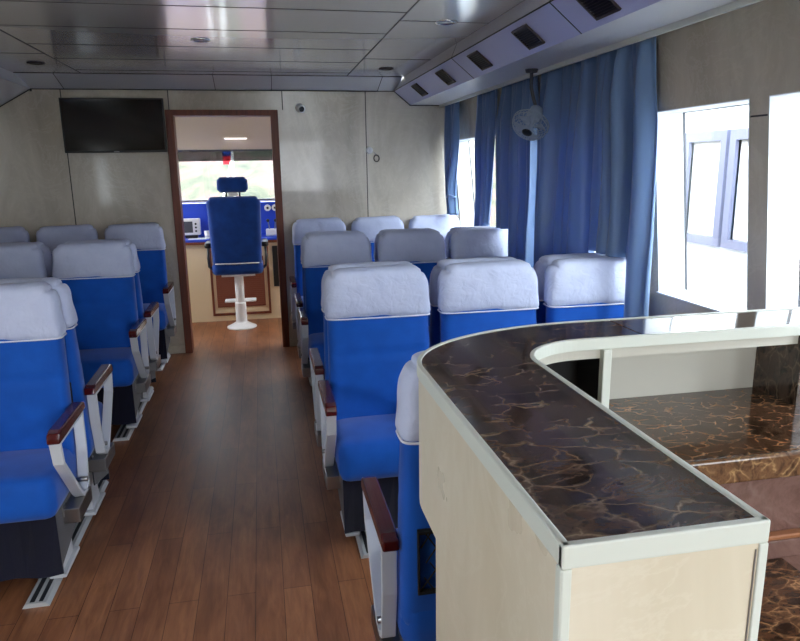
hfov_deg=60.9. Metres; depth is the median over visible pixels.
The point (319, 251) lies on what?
passenger seat
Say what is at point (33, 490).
seat cushion
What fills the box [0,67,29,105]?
soffit
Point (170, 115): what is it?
door frame
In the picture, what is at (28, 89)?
trim
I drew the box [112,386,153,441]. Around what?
rail
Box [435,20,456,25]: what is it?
recessed light
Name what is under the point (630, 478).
bar counter
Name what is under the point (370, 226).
passenger seat
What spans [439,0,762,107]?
trim
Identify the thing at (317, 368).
passenger seat
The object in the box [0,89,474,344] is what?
wall
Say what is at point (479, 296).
passenger seat
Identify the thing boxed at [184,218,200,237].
display
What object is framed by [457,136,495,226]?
window
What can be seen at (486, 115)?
curtain
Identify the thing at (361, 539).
rail
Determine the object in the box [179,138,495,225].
bank
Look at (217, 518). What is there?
floor
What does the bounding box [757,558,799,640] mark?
shelf
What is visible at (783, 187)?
window
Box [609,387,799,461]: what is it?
countertop
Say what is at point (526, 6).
trim
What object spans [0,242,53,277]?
passenger seat
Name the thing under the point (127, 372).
seat cushion
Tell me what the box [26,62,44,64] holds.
recessed light
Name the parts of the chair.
armrest, backrest, seat, mount plate, armrest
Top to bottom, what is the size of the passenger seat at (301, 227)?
1.074 m
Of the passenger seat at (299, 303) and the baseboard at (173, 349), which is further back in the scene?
the baseboard at (173, 349)
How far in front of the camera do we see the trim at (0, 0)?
3.52 m
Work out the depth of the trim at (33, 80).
5.16 m
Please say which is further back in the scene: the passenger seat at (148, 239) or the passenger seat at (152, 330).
the passenger seat at (148, 239)
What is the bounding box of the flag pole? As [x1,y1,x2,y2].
[223,161,234,196]
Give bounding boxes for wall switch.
[366,147,372,153]
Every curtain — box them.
[444,101,459,214]
[474,89,497,225]
[495,76,538,267]
[533,37,657,317]
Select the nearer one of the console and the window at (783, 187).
the window at (783, 187)
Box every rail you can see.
[23,480,108,608]
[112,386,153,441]
[157,352,169,370]
[356,531,368,558]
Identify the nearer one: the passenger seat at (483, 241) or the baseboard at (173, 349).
the passenger seat at (483, 241)
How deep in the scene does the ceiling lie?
3.54 m
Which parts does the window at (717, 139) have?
boat pane, boat pane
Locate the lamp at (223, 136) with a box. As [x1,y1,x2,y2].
[222,135,248,138]
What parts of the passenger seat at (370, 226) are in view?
backrest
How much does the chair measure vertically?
1.424 m
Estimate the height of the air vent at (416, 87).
0.079 m
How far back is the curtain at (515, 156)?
4.14 m
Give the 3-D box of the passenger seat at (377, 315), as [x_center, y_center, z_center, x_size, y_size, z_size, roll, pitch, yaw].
[-0.082,0.332,2.810,0.492,1.074,0.436,-3,13,-11]
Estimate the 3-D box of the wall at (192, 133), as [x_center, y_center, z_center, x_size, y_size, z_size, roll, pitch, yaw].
[-1.615,-1.197,7.176,4.300,2.200,0.080,-3,13,-11]
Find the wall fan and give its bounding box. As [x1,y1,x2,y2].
[512,68,548,140]
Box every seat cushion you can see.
[0,448,77,523]
[79,347,141,387]
[87,401,102,457]
[143,303,168,329]
[308,332,324,368]
[335,413,399,480]
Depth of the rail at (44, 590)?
2.50 m
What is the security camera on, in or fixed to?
attached to the wall at (324, 172)
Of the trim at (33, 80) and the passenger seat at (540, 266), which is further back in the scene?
the trim at (33, 80)
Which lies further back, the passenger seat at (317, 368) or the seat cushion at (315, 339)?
the seat cushion at (315, 339)
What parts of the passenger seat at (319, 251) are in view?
arm frame, backrest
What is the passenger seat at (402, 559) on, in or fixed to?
attached to the rail
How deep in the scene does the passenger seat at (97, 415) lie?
2.88 m
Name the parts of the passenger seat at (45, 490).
backrest, arm frame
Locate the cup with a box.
[204,230,209,237]
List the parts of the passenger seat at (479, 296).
backrest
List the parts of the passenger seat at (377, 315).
arm frame, backrest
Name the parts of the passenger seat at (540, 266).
backrest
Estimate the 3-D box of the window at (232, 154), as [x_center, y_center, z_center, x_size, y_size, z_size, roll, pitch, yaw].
[-1.472,-1.528,7.131,2.600,0.520,0.040,-3,13,-11]
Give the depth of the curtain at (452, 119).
5.55 m
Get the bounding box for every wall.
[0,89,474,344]
[175,117,274,202]
[457,0,799,315]
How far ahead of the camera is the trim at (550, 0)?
3.11 m
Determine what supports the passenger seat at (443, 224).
on the floor
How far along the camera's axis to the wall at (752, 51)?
2.34 m
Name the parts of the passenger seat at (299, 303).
arm frame, backrest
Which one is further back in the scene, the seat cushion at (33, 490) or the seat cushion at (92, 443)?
the seat cushion at (92, 443)
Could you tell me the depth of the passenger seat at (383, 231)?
4.51 m
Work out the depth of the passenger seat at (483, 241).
4.46 m
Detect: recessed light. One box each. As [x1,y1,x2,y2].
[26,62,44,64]
[191,38,210,42]
[379,68,393,70]
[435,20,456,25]
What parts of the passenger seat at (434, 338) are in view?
backrest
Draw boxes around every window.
[178,149,274,201]
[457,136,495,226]
[595,105,748,305]
[656,98,749,311]
[765,91,799,308]
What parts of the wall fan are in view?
blade, blade, fan arm, motor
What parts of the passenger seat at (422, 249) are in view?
backrest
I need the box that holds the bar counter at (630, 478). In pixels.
[417,307,799,640]
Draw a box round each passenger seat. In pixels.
[0,227,30,242]
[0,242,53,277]
[0,244,46,279]
[0,277,114,515]
[0,282,92,581]
[36,225,98,254]
[52,241,150,427]
[64,239,160,401]
[104,223,176,362]
[289,218,345,328]
[294,230,358,385]
[298,232,370,382]
[309,261,410,446]
[318,264,429,536]
[352,216,403,261]
[361,350,435,640]
[374,228,428,260]
[377,229,444,336]
[409,214,459,258]
[429,257,514,347]
[437,260,538,342]
[445,226,495,258]
[450,227,507,258]
[533,253,605,323]
[543,256,625,322]
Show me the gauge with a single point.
(267, 207)
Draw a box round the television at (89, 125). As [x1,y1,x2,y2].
[58,98,167,152]
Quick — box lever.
[266,219,276,235]
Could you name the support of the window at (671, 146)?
in the wall at (752, 51)
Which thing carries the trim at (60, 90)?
attached to the wall at (324, 172)
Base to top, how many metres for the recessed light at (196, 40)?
0.006 m
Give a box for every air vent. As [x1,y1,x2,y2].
[411,83,428,96]
[435,69,455,84]
[466,50,492,70]
[511,24,544,49]
[576,0,621,20]
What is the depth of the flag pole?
8.73 m
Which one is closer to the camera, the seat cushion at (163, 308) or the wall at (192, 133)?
the seat cushion at (163, 308)
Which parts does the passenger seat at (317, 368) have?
arm frame, backrest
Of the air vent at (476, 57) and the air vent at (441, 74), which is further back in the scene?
the air vent at (441, 74)
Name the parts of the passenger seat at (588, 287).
backrest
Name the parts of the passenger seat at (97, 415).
backrest, arm frame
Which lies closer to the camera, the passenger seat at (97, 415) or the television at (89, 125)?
the passenger seat at (97, 415)
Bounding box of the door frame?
[165,110,289,352]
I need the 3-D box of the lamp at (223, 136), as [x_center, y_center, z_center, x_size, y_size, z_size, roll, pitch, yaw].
[-1.681,-1.872,6.949,0.260,0.041,0.039,-3,13,-11]
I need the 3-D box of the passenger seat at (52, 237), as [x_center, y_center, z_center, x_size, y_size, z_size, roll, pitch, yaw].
[-2.504,-0.175,5.195,0.491,1.074,0.435,-3,13,-11]
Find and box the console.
[182,201,280,322]
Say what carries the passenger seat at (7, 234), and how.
on the floor
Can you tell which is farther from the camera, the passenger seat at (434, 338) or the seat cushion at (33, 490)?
the passenger seat at (434, 338)
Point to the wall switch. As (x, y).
(369, 150)
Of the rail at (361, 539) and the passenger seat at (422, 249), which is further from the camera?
the passenger seat at (422, 249)
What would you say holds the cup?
on the console
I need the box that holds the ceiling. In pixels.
[0,0,524,76]
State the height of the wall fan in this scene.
0.370 m
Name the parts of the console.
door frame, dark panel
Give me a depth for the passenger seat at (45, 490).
2.52 m
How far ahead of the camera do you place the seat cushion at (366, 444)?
2.65 m
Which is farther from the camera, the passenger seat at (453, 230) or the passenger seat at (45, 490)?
the passenger seat at (453, 230)
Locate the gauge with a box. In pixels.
[264,204,270,210]
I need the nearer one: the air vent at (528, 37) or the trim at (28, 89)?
the air vent at (528, 37)
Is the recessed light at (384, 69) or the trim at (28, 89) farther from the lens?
the trim at (28, 89)
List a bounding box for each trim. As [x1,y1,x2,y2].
[0,0,469,75]
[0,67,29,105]
[0,89,438,106]
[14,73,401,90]
[60,90,368,224]
[394,0,581,90]
[395,0,549,89]
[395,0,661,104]
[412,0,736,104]
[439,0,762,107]
[750,114,767,117]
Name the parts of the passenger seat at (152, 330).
backrest, arm frame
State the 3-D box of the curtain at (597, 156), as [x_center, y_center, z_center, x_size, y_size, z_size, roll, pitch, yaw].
[0.907,-0.609,3.331,0.153,1.285,1.134,-4,13,-14]
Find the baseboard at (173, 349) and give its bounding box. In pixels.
[168,338,297,353]
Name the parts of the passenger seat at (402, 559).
arm frame, backrest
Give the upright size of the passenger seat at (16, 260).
1.074 m
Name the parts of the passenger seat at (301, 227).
arm frame, backrest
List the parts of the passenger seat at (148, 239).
backrest, arm frame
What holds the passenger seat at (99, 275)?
on the rail at (123, 434)
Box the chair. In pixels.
[204,177,267,329]
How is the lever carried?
on the console
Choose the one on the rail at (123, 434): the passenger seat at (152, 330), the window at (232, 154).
the passenger seat at (152, 330)
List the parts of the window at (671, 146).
sill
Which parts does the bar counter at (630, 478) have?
curved panel, aisle panel, post, panel, panel, stone rail, wood rail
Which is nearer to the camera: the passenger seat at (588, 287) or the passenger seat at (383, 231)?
the passenger seat at (588, 287)
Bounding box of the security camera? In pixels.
[295,103,304,112]
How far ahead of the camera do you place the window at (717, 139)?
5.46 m
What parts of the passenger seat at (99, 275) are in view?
backrest, arm frame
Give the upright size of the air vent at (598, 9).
0.079 m
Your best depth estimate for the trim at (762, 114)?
2.24 m
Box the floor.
[0,318,397,640]

